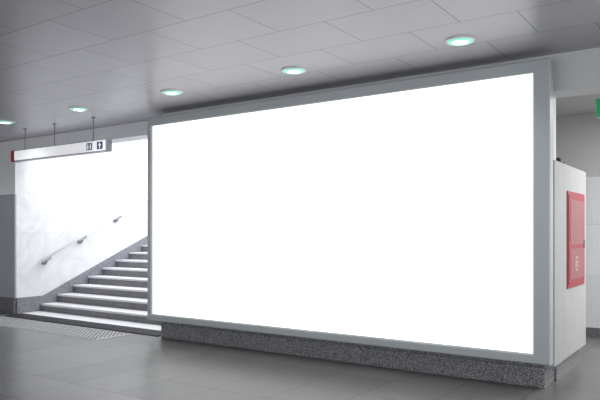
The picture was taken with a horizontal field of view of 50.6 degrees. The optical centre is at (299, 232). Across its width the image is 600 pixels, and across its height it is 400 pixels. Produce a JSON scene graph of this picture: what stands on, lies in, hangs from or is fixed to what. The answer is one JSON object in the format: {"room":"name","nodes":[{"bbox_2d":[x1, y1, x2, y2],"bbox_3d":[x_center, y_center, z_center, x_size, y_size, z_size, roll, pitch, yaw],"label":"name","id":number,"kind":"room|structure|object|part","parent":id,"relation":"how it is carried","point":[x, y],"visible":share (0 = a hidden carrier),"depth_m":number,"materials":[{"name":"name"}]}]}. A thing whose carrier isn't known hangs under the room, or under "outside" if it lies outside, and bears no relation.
{"room":"metro station","nodes":[
{"label":"metro station","id":0,"kind":"room"},
{"bbox_2d":[0,140,15,297],"bbox_3d":[-6.440,-0.239,12.006,3.741,2.719,0.030,0,0,35],"label":"wall","id":1,"kind":"structure","parent":0,"point":[7,202],"depth_m":11.05,"materials":[{"name":"grey paint"}]},
{"bbox_2d":[0,297,15,313],"bbox_3d":[-6.445,1.260,11.998,3.742,0.279,0.050,0,0,35],"label":"baseboard","id":2,"kind":"structure","parent":1,"relation":"attached to","point":[7,305],"depth_m":11.02,"materials":[{"name":"stone"}]},
{"bbox_2d":[15,121,146,149],"bbox_3d":[-3.225,-1.500,9.957,3.880,0.199,0.300,0,0,35],"label":"lintel","id":3,"kind":"object","parent":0,"point":[136,131],"visible":0.43,"depth_m":9.72,"materials":[{"name":"white paint"}]},
{"bbox_2d":[16,139,146,304],"bbox_3d":[-3.002,-1.200,13.951,0.300,5.200,7.079,0,0,35],"label":"wall","id":4,"kind":"structure","parent":0,"point":[61,200],"depth_m":11.91,"materials":[{"name":"white stone"}]},
{"bbox_2d":[16,236,146,313],"bbox_3d":[-3.068,-0.021,13.570,0.025,2.843,6.379,0,0,35],"label":"baseboard","id":5,"kind":"structure","parent":4,"relation":"attached to","point":[23,304],"depth_m":11.87,"materials":[{"name":"grey stone"}]},
{"bbox_2d":[38,198,146,264],"bbox_3d":[-3.498,-0.450,12.876,0.109,2.050,4.026,0,0,35],"label":"handrail","id":6,"kind":"object","parent":4,"relation":"attached to","point":[115,219],"visible":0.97,"depth_m":11.99,"materials":[{"name":"metal"}]},
{"bbox_2d":[0,0,599,141],"bbox_3d":[-2.447,-1.650,4.370,19.000,0.100,14.400,0,0,35],"label":"ceiling","id":7,"kind":"structure","parent":0,"point":[114,59],"depth_m":5.48,"materials":[{"name":"white tile"}]},
{"bbox_2d":[0,120,14,123],"bbox_3d":[-4.229,-1.589,9.113,0.250,0.022,0.250,0,0,35],"label":"recessed light","id":8,"kind":"object","parent":7,"relation":"in","point":[1,121],"visible":1,"depth_m":9.08,"materials":[{"name":"metal"}]},
{"bbox_2d":[11,117,111,162],"bbox_3d":[-3.523,-1.351,9.246,2.280,0.498,0.118,0,0,35],"label":"sign","id":9,"kind":"object","parent":7,"relation":"hanging from","point":[93,146],"visible":1,"depth_m":9.11,"materials":[{"name":"silver metal"}]},
{"bbox_3d":[-2.902,-1.190,8.755,0.220,0.140,0.006,0,0,35],"label":"pictogram plate","id":10,"kind":"part","parent":9,"relation":"part of","materials":[{"name":"white"}]},
{"bbox_3d":[-2.717,-1.190,8.627,0.220,0.140,0.006,0,0,35],"label":"pictogram plate","id":11,"kind":"part","parent":9,"relation":"part of","materials":[{"name":"white"}]},
{"bbox_2d":[68,106,88,110],"bbox_3d":[-2.840,-1.589,8.151,0.250,0.022,0.250,0,0,35],"label":"recessed light","id":12,"kind":"object","parent":7,"relation":"in","point":[74,108],"visible":1,"depth_m":8.10,"materials":[{"name":"metal"}]},
{"bbox_2d":[161,89,182,94],"bbox_3d":[-1.450,-1.589,7.189,0.250,0.022,0.250,0,0,35],"label":"recessed light","id":13,"kind":"object","parent":7,"relation":"in","point":[166,91],"visible":1,"depth_m":7.13,"materials":[{"name":"metal"}]},
{"bbox_2d":[281,67,306,73],"bbox_3d":[-0.061,-1.589,6.227,0.250,0.022,0.250,0,0,35],"label":"recessed light","id":14,"kind":"object","parent":7,"relation":"in","point":[288,70],"visible":1,"depth_m":6.17,"materials":[{"name":"metal"}]},
{"bbox_2d":[288,70,299,73],"bbox_3d":[-0.061,-1.589,6.227,0.128,0.019,0.128,0,0,35],"label":"diffuser","id":15,"kind":"object","parent":14,"relation":"attached to","point":[289,71],"depth_m":6.23,"materials":[{"name":"white"}]},
{"bbox_2d":[445,35,475,45],"bbox_3d":[1.329,-1.589,5.265,0.250,0.022,0.250,0,0,35],"label":"recessed light","id":16,"kind":"object","parent":7,"relation":"in","point":[462,40],"visible":1,"depth_m":5.23,"materials":[{"name":"metal"}]},
{"bbox_2d":[453,40,467,44],"bbox_3d":[1.329,-1.589,5.265,0.128,0.019,0.128,0,0,35],"label":"diffuser","id":17,"kind":"object","parent":16,"relation":"attached to","point":[455,42],"depth_m":5.27,"materials":[{"name":"white"}]},
{"bbox_2d":[548,47,599,97],"bbox_3d":[4.962,-1.435,4.020,6.419,0.329,0.340,0,0,35],"label":"beam","id":18,"kind":"structure","parent":7,"relation":"attached to","point":[575,73],"depth_m":5.58,"materials":[{"name":"grey paint"}]},
{"bbox_2d":[596,98,599,117],"bbox_3d":[3.210,-1.400,6.542,0.300,0.400,0.049,0,0,35],"label":"exit sign","id":19,"kind":"object","parent":7,"relation":"hanging from","point":[597,99],"visible":1,"depth_m":6.60,"materials":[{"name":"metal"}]},
{"bbox_2d":[0,305,599,399],"bbox_3d":[-1.280,1.450,6.056,19.000,0.100,18.500,0,0,35],"label":"floor","id":20,"kind":"structure","parent":0,"point":[34,365],"depth_m":6.15,"materials":[{"name":"tile"}]},
{"bbox_2d":[0,316,130,339],"bbox_3d":[-4.581,1.393,9.984,5.100,0.014,0.600,0,0,35],"label":"tactile paving","id":21,"kind":"object","parent":20,"relation":"on","point":[60,329],"visible":1,"depth_m":9.18,"materials":[{"name":"stone"}]},
{"bbox_2d":[4,311,160,336],"bbox_3d":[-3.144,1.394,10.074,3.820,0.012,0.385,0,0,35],"label":"stair step","id":22,"kind":"structure","parent":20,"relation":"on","point":[41,313],"depth_m":10.07,"materials":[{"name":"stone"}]},
{"bbox_2d":[41,245,160,324],"bbox_3d":[-1.430,0.176,12.527,3.845,2.448,5.630,0,0,35],"label":"staircase","id":23,"kind":"structure","parent":20,"relation":"on","point":[135,270],"depth_m":11.23,"materials":[{"name":"stone"}]},
{"bbox_2d":[162,55,555,159],"bbox_3d":[0.278,-0.234,7.253,4.960,2.729,0.318,0,0,35],"label":"wall","id":24,"kind":"structure","parent":0,"point":[546,56],"depth_m":6.45,"materials":[{"name":"grey paint"}]},
{"bbox_2d":[147,58,552,365],"bbox_3d":[0.131,-0.185,7.031,5.090,2.670,0.210,0,0,35],"label":"billboard","id":25,"kind":"object","parent":24,"relation":"attached to","point":[416,214],"visible":1,"depth_m":6.54,"materials":[{"name":"white backlit acrylic panel"},{"name":"grey aluminium"}]},
{"bbox_2d":[159,323,546,370],"bbox_3d":[0.162,1.222,7.094,4.970,0.025,0.029,0,0,35],"label":"ledge","id":26,"kind":"object","parent":24,"relation":"attached to","point":[161,324],"visible":1,"depth_m":6.66,"materials":[{"name":"stone"}]},
{"bbox_2d":[548,160,562,366],"bbox_3d":[2.347,0.273,5.831,0.059,1.855,0.340,0,0,35],"label":"wall","id":27,"kind":"structure","parent":0,"point":[557,166],"depth_m":5.77,"materials":[{"name":"concrete"}]},
{"bbox_2d":[563,164,585,359],"bbox_3d":[2.099,0.273,6.861,1.640,1.855,1.069,0,0,35],"label":"wall","id":28,"kind":"structure","parent":0,"point":[574,180],"depth_m":6.28,"materials":[{"name":"paint"}]},
{"bbox_2d":[161,322,578,388],"bbox_3d":[0.571,1.265,7.675,4.960,0.270,1.390,0,0,35],"label":"baseboard","id":29,"kind":"structure","parent":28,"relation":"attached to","point":[485,372],"depth_m":6.62,"materials":[{"name":"stone"}]},
{"bbox_2d":[567,191,584,288],"bbox_3d":[2.786,0.065,6.391,0.024,0.940,0.800,0,0,35],"label":"cabinet","id":30,"kind":"object","parent":28,"relation":"attached to","point":[575,201],"visible":1,"depth_m":6.31,"materials":[{"name":"red metal"}]},
{"bbox_3d":[2.790,0.305,6.388,0.002,0.300,0.620,0,0,35],"label":"notice plate","id":31,"kind":"part","parent":30,"relation":"part of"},
{"bbox_2d":[556,113,599,327],"bbox_3d":[5.294,-0.168,7.646,10.000,2.865,0.200,0,0,35],"label":"wall","id":32,"kind":"structure","parent":0,"point":[577,136],"depth_m":8.51,"materials":[{"name":"beige paint"}]},
{"bbox_2d":[586,327,599,338],"bbox_3d":[5.289,1.333,7.638,10.000,0.134,0.220,0,0,35],"label":"baseboard","id":33,"kind":"structure","parent":32,"relation":"attached to","point":[590,332],"depth_m":8.46,"materials":[{"name":"stone"}]}
]}

